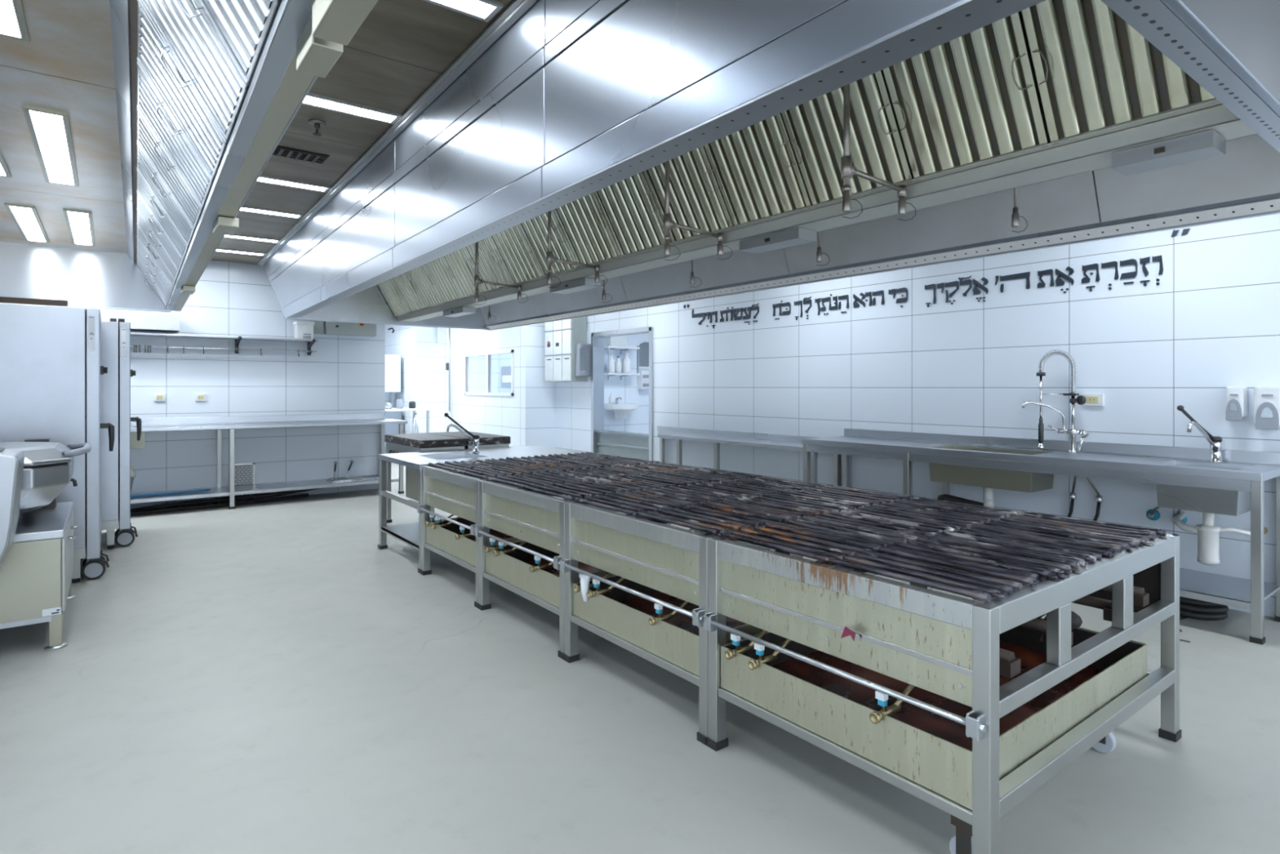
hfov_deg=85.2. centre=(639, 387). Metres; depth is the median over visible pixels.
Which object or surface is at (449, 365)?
post
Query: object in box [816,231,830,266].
drop nozzle
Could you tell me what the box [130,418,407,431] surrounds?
countertop
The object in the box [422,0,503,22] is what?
recessed light
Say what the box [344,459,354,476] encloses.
scrub brush
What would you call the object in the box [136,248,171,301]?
filter
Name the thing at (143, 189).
filter
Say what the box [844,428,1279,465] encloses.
backsplash
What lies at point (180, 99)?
filter
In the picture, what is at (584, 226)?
filter
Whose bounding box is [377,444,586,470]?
countertop
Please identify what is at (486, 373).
window
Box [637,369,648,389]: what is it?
dispenser
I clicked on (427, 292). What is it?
filter
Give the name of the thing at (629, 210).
filter
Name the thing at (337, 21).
cable box
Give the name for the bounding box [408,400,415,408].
jar
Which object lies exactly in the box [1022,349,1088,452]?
faucet
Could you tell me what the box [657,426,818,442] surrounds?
backsplash
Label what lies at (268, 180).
recessed light
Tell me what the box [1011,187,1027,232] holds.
drop nozzle
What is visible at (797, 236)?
box
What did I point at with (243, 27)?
filter
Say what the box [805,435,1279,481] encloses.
countertop
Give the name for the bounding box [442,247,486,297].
filter
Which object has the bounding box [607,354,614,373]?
jug
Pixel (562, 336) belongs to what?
upper cabinet
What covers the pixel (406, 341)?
wall
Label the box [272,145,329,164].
ceiling vent
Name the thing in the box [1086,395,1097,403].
socket
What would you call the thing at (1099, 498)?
supply hose
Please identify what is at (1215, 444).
faucet
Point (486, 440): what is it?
box
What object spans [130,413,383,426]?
backsplash
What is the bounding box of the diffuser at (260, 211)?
[240,208,299,217]
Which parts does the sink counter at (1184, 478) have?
leg, leg, leg, leg, sink bowl, sink bowl, leg, leg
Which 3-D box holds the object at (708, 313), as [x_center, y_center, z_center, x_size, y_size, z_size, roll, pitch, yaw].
[0.751,-0.755,7.768,0.010,0.162,0.064,0,0,-37]
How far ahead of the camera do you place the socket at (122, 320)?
5.89 m
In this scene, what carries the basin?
attached to the wall at (626, 388)
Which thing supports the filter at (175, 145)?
attached to the exhaust hood at (79, 60)
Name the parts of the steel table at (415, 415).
leg, leg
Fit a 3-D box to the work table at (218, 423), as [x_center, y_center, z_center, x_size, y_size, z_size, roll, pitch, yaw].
[-4.337,0.828,7.967,3.150,0.985,0.612,0,0,-37]
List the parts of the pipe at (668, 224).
arm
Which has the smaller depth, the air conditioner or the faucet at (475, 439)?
the faucet at (475, 439)
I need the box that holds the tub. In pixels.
[604,335,626,346]
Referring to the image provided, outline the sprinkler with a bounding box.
[307,119,326,136]
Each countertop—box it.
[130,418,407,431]
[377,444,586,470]
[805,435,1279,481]
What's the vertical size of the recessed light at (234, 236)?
0.012 m
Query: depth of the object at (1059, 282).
4.86 m
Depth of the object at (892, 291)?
5.92 m
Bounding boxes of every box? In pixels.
[180,284,195,294]
[212,216,239,235]
[293,321,315,339]
[296,14,342,78]
[311,320,376,336]
[312,0,378,45]
[428,431,510,517]
[443,306,475,317]
[550,277,600,293]
[574,343,591,376]
[739,227,816,253]
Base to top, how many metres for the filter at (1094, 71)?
0.404 m
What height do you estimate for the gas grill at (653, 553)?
0.786 m
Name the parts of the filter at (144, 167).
wire handle, wire handle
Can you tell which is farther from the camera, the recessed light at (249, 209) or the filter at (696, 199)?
the recessed light at (249, 209)
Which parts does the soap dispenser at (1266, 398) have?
lever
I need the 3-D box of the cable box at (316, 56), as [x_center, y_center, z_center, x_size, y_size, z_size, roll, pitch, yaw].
[-0.617,-0.653,1.340,0.054,0.057,0.140,0,0,-37]
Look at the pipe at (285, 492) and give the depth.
7.75 m
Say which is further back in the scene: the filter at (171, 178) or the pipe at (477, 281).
the pipe at (477, 281)
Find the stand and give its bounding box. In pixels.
[0,501,78,649]
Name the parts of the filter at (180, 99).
wire handle, wire handle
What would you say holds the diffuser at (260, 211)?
attached to the recessed light at (249, 209)
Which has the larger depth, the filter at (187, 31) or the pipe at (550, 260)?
the pipe at (550, 260)
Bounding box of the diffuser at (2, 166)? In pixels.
[0,164,5,175]
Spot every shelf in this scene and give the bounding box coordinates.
[130,332,318,355]
[604,346,639,349]
[604,373,639,375]
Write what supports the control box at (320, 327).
attached to the wall at (345, 374)
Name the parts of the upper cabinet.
cabinet door, cabinet door, cabinet door, cabinet door, cabinet door, cabinet door, cabinet door, cabinet door, cabinet door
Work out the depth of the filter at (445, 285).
6.02 m
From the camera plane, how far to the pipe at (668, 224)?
3.14 m
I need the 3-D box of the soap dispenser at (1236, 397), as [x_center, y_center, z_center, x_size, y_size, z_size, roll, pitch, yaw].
[3.498,0.095,4.089,0.095,0.200,0.098,0,0,-37]
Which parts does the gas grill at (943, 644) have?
leg, rail, panel rail, panel, grill grate, leg, frame, frame, leg, grill grate, rail, panel, leg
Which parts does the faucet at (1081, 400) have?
spout, clamp knob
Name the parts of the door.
half door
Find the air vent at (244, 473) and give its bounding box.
[234,462,255,496]
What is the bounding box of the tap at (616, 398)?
[615,396,621,404]
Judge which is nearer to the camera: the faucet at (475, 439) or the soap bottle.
the faucet at (475, 439)
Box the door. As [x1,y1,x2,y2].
[591,326,653,461]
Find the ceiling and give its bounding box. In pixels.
[210,0,514,264]
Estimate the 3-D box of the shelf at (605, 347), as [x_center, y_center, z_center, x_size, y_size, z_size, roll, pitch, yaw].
[-0.322,-0.620,10.964,0.610,0.030,0.257,0,0,-37]
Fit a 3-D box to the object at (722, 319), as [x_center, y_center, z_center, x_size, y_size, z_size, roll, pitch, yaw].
[0.910,-0.774,7.559,0.010,0.124,0.116,0,0,-37]
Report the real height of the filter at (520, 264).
0.404 m
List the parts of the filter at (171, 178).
wire handle, wire handle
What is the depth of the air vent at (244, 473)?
8.13 m
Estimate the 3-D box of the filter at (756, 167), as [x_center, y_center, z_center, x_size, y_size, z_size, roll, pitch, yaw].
[0.503,-0.953,3.035,0.252,0.404,0.455,0,0,-37]
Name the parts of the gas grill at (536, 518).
leg, frame, panel rail, panel, leg, frame, grill grate, grill grate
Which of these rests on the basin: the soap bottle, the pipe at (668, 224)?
the soap bottle
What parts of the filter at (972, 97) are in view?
wire handle, wire handle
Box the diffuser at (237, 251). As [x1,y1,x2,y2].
[216,249,263,255]
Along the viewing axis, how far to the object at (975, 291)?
5.33 m
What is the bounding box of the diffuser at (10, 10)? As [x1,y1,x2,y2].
[0,0,21,36]
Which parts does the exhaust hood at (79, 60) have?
ceiling panel, ceiling panel, ceiling panel, panel, panel, panel, panel, panel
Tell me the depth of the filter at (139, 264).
5.89 m
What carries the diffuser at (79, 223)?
attached to the ceiling lamp at (79, 223)
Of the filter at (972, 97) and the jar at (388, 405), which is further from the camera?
the jar at (388, 405)
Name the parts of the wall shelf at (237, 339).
hanging rail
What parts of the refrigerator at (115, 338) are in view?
leg, door, door handle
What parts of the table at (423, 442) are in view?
leg, griddle plate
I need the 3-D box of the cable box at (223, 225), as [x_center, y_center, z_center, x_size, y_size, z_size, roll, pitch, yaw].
[-1.709,-0.663,2.872,0.073,0.037,0.200,0,0,-37]
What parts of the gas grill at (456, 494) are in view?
leg, frame, panel rail, panel, leg, grill grate, grill grate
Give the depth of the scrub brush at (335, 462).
8.64 m
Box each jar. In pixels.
[385,402,391,408]
[395,399,403,408]
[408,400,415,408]
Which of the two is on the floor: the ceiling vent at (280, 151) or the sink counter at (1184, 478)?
the sink counter at (1184, 478)
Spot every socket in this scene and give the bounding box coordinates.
[110,318,116,321]
[118,318,124,324]
[156,395,162,399]
[198,395,204,399]
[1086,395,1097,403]
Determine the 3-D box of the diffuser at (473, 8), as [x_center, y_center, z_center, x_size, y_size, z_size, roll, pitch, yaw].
[-0.915,-1.440,2.408,0.860,0.007,0.100,0,0,-37]
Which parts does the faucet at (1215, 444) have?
lever, spout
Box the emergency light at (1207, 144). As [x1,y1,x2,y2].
[1111,129,1226,175]
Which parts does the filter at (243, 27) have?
wire handle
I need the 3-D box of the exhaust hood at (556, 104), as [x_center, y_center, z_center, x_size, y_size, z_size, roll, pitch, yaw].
[-1.040,-1.053,5.230,2.380,0.789,8.782,0,0,-37]
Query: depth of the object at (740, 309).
7.39 m
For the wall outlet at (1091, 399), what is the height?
0.085 m
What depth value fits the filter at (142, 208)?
4.02 m
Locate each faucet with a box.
[444,413,479,453]
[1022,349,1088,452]
[1177,404,1222,462]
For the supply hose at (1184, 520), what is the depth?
4.31 m
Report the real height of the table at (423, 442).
0.857 m
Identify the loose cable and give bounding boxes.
[1179,616,1190,642]
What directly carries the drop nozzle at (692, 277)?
hanging from the exhaust hood at (556, 104)
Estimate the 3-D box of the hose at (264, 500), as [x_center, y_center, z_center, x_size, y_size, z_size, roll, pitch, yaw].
[-4.620,1.298,7.726,0.089,0.040,1.822,0,0,45]
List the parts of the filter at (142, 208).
wire handle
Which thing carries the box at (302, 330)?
on the wall shelf at (237, 339)
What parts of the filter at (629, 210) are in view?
wire handle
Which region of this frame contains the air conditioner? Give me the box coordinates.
[100,310,179,332]
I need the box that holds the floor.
[0,453,1279,853]
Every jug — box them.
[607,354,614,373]
[614,355,622,373]
[622,352,631,373]
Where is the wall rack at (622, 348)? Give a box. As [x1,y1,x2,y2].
[604,344,639,379]
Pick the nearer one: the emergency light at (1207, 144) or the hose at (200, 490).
the emergency light at (1207, 144)
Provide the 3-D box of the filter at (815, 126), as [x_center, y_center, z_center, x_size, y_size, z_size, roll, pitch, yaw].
[0.779,-0.953,2.662,0.252,0.404,0.455,0,0,-37]
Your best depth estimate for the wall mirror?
11.42 m
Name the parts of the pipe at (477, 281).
arm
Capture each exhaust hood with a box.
[0,0,317,312]
[257,0,1279,330]
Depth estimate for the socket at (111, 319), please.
5.86 m
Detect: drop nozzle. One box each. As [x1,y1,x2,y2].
[488,305,496,322]
[601,279,612,302]
[689,259,702,287]
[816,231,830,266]
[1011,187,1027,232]
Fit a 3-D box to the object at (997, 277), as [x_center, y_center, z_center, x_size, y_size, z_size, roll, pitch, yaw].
[2.682,-0.802,5.232,0.010,0.068,0.025,0,0,-37]
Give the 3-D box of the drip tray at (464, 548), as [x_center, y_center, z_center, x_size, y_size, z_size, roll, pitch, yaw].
[-0.742,1.017,4.938,1.258,0.150,0.865,0,0,-37]
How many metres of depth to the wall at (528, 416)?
10.40 m
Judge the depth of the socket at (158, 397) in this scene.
7.62 m
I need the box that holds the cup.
[1195,524,1220,565]
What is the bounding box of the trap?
[1171,511,1267,565]
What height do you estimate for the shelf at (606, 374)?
0.030 m
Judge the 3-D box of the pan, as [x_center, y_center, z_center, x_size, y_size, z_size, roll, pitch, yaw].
[-3.483,0.623,3.551,1.069,0.674,1.370,0,0,-37]
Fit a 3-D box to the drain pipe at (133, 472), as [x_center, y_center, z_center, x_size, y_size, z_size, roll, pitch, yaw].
[-5.342,0.979,7.244,0.162,0.327,0.060,0,0,-37]
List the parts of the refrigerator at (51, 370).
leg, door, door handle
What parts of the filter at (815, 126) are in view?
wire handle, wire handle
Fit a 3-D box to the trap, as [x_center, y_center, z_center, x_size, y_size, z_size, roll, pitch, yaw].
[3.348,0.852,4.070,0.366,0.320,0.419,0,0,-37]
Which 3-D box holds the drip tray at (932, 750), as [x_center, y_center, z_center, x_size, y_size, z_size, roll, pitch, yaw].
[1.078,1.131,2.548,1.258,0.377,0.936,0,0,-37]
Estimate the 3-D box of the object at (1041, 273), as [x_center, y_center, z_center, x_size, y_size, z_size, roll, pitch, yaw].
[2.890,-0.774,4.959,0.010,0.124,0.110,0,0,-37]
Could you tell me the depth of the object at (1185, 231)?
4.31 m
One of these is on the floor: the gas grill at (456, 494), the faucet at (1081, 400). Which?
the gas grill at (456, 494)
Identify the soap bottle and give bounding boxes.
[608,393,614,404]
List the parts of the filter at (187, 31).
wire handle, wire handle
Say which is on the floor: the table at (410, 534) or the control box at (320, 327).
the table at (410, 534)
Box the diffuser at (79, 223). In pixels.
[67,211,92,244]
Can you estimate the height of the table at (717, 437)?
0.850 m
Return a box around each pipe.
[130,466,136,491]
[130,487,324,511]
[474,241,528,305]
[546,210,607,288]
[663,160,732,260]
[840,84,915,221]
[937,487,994,507]
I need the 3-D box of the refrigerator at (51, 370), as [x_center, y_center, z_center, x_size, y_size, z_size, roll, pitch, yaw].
[-4.295,0.394,4.835,1.031,1.853,0.902,0,0,-37]
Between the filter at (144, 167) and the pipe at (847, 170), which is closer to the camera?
the pipe at (847, 170)
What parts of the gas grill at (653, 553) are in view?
leg, frame, panel rail, panel, rail, grill grate, leg, frame, grill grate, leg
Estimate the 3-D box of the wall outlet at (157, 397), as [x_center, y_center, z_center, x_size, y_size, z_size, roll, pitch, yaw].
[-5.266,0.112,7.632,0.100,0.085,0.024,0,0,-37]
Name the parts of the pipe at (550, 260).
arm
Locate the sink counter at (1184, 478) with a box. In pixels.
[800,428,1279,644]
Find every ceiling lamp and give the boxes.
[0,0,30,42]
[0,151,11,177]
[4,203,49,243]
[22,104,79,186]
[62,208,95,246]
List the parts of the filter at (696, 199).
wire handle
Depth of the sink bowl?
7.07 m
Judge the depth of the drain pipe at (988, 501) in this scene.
5.05 m
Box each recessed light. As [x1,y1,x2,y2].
[216,248,266,256]
[224,234,279,243]
[240,205,303,218]
[257,175,330,192]
[302,92,401,124]
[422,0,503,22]
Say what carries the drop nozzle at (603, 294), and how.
hanging from the exhaust hood at (556, 104)
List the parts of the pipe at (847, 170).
arm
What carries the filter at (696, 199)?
attached to the exhaust hood at (556, 104)
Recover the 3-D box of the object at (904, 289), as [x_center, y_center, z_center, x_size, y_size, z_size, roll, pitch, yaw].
[2.203,-0.755,5.861,0.010,0.162,0.107,0,0,-37]
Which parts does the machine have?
machine post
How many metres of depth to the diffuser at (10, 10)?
2.16 m
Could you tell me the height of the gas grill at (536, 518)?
0.786 m
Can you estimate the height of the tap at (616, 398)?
0.121 m
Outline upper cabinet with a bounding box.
[544,316,586,382]
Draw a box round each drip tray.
[426,517,521,566]
[484,540,614,607]
[573,574,763,675]
[720,617,1146,853]
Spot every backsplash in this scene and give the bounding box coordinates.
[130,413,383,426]
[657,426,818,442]
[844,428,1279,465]
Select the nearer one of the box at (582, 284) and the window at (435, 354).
the box at (582, 284)
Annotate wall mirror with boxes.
[639,342,648,366]
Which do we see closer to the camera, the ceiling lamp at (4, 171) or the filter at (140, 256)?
the ceiling lamp at (4, 171)
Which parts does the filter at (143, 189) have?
wire handle, wire handle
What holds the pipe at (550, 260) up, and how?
attached to the exhaust hood at (556, 104)
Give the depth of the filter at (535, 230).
4.52 m
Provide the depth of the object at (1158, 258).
4.42 m
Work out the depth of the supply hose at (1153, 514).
4.43 m
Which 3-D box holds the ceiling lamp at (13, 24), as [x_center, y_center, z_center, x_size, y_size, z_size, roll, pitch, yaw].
[-1.672,-1.144,1.731,0.145,0.012,1.320,0,0,-37]
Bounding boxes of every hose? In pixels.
[130,488,210,497]
[130,493,308,515]
[1066,475,1076,517]
[1085,476,1102,520]
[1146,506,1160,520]
[1172,509,1186,523]
[1179,595,1228,620]
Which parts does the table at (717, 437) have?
leg, leg, leg, leg, leg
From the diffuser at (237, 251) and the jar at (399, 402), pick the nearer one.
the diffuser at (237, 251)
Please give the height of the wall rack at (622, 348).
0.540 m
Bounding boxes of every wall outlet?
[154,393,164,401]
[195,393,205,400]
[1081,393,1104,406]
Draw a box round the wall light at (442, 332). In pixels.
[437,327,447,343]
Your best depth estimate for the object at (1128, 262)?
4.55 m
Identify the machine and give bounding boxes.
[385,354,401,453]
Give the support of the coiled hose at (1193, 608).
on the floor
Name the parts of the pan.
lid, drain lever, lid handle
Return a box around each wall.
[8,260,385,508]
[385,324,423,433]
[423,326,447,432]
[453,322,555,447]
[555,213,1279,617]
[604,333,648,433]
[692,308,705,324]
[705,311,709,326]
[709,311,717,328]
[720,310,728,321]
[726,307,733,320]
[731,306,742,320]
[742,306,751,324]
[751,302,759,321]
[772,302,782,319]
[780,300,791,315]
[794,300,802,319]
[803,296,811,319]
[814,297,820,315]
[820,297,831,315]
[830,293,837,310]
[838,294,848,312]
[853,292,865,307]
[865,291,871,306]
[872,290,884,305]
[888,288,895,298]
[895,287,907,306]
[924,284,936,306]
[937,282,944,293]
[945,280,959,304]
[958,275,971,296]
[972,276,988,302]
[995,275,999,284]
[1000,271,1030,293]
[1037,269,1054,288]
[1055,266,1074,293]
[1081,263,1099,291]
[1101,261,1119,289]
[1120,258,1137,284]
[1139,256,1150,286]
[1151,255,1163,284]
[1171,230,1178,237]
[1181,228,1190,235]
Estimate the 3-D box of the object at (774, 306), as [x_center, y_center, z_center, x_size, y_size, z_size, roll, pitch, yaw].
[1.370,-0.756,6.955,0.010,0.160,0.112,0,0,-37]
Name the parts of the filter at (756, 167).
wire handle, wire handle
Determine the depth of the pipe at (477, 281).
4.86 m
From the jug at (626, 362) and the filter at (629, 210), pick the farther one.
the jug at (626, 362)
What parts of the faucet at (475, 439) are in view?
spout, lever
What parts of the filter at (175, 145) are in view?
wire handle, wire handle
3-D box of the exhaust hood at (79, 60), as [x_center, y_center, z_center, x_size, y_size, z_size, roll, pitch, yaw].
[-2.526,-1.054,2.445,1.872,0.777,8.018,0,0,-36]
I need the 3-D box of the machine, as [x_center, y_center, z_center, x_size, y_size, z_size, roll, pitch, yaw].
[-5.443,0.330,14.142,0.970,1.980,0.700,0,0,-37]
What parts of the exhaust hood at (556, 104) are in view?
fascia panel, fascia panel, fascia panel, fascia panel, fascia panel, fascia panel, fascia panel, fascia panel, panel, cornice, fascia panel, fascia panel, fascia panel, fascia panel, panel, fascia panel, fascia panel, fascia panel, panel, fascia panel, panel, panel, panel, panel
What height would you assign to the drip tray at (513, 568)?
0.150 m
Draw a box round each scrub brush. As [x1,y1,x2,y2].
[333,461,337,477]
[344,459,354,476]
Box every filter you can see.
[136,191,184,271]
[136,208,180,280]
[136,223,176,288]
[136,235,173,295]
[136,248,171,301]
[136,256,168,306]
[137,0,229,179]
[137,61,214,208]
[137,107,204,229]
[137,142,195,246]
[137,170,189,259]
[140,0,250,141]
[189,0,281,84]
[377,278,408,315]
[391,271,425,311]
[406,264,443,308]
[423,257,463,302]
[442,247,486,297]
[464,236,512,291]
[489,224,543,285]
[519,209,578,277]
[552,192,621,268]
[593,171,671,257]
[643,145,733,244]
[704,112,813,227]
[781,69,914,207]
[883,10,1050,180]
[1021,0,1217,145]
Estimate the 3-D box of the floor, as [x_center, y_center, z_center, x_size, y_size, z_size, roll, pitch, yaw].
[-0.897,1.370,6.544,12.500,0.100,21.500,0,0,-37]
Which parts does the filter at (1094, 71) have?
wire handle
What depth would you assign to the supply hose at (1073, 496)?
4.76 m
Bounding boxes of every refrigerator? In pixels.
[0,303,115,582]
[101,320,141,548]
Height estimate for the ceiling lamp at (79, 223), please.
0.012 m
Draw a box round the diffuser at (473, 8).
[435,0,494,17]
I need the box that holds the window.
[464,349,513,395]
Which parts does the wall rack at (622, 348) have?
post, post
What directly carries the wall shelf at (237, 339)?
attached to the wall at (345, 374)
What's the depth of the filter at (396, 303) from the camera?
7.14 m
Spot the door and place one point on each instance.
(625, 444)
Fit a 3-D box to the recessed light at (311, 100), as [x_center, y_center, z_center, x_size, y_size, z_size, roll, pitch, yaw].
[-1.663,-1.439,3.472,0.900,0.012,0.140,0,0,-37]
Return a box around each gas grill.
[417,451,659,608]
[474,462,762,659]
[560,475,919,745]
[703,496,1182,853]
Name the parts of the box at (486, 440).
leg, griddle plate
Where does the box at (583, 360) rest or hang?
attached to the wall at (1211, 324)
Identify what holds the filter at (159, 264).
attached to the exhaust hood at (79, 60)
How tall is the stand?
0.597 m
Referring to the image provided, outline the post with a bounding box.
[445,328,453,431]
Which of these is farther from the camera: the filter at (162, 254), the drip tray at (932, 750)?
the filter at (162, 254)
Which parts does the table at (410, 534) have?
leg, rail, panel, leg, sink bowl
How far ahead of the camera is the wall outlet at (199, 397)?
7.86 m
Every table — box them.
[130,413,407,509]
[377,444,586,573]
[384,432,466,523]
[385,407,431,446]
[657,426,840,486]
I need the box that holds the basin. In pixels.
[604,396,638,418]
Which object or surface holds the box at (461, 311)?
attached to the exhaust hood at (556, 104)
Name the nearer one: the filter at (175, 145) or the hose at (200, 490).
the filter at (175, 145)
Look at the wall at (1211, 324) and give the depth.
5.21 m
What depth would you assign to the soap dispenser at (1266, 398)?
3.94 m
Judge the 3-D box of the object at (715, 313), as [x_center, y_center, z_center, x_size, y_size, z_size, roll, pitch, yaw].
[0.811,-0.743,7.689,0.010,0.186,0.116,0,0,-37]
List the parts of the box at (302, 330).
carton lid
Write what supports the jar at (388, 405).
on the steel table at (415, 415)
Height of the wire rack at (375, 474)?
0.010 m
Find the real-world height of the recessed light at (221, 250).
0.012 m
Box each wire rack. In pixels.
[325,475,377,483]
[328,474,378,481]
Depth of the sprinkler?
3.79 m
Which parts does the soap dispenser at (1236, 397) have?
lever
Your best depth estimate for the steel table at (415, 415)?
12.48 m
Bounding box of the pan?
[0,438,92,565]
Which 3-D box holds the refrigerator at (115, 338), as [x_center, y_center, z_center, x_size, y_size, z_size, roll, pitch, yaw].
[-4.811,0.394,5.824,1.031,1.853,0.902,0,0,-37]
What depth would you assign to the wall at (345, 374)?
8.18 m
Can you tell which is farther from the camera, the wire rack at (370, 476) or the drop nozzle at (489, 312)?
the wire rack at (370, 476)
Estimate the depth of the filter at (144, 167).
3.27 m
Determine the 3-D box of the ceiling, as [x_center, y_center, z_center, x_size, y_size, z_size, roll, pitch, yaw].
[-1.442,-1.495,7.260,12.500,0.100,19.700,0,0,-37]
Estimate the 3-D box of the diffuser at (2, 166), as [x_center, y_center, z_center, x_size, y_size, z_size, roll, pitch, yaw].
[-3.079,-1.145,3.224,0.105,0.007,1.260,0,0,-37]
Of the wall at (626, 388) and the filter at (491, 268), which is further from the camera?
the wall at (626, 388)
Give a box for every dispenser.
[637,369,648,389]
[1225,386,1248,420]
[1253,386,1279,430]
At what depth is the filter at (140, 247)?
5.15 m
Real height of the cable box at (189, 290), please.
0.037 m
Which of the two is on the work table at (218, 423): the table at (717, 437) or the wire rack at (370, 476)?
the wire rack at (370, 476)
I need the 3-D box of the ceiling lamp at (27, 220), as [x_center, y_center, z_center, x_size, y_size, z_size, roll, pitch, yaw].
[-4.315,-1.144,4.922,0.145,0.012,1.340,0,0,-37]
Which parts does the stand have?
rail, rating plate, foot plate, leg, cupboard door, cupboard door, leg, foot plate, cupboard door, door handle, door handle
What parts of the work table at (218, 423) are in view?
leg, leg, leg, leg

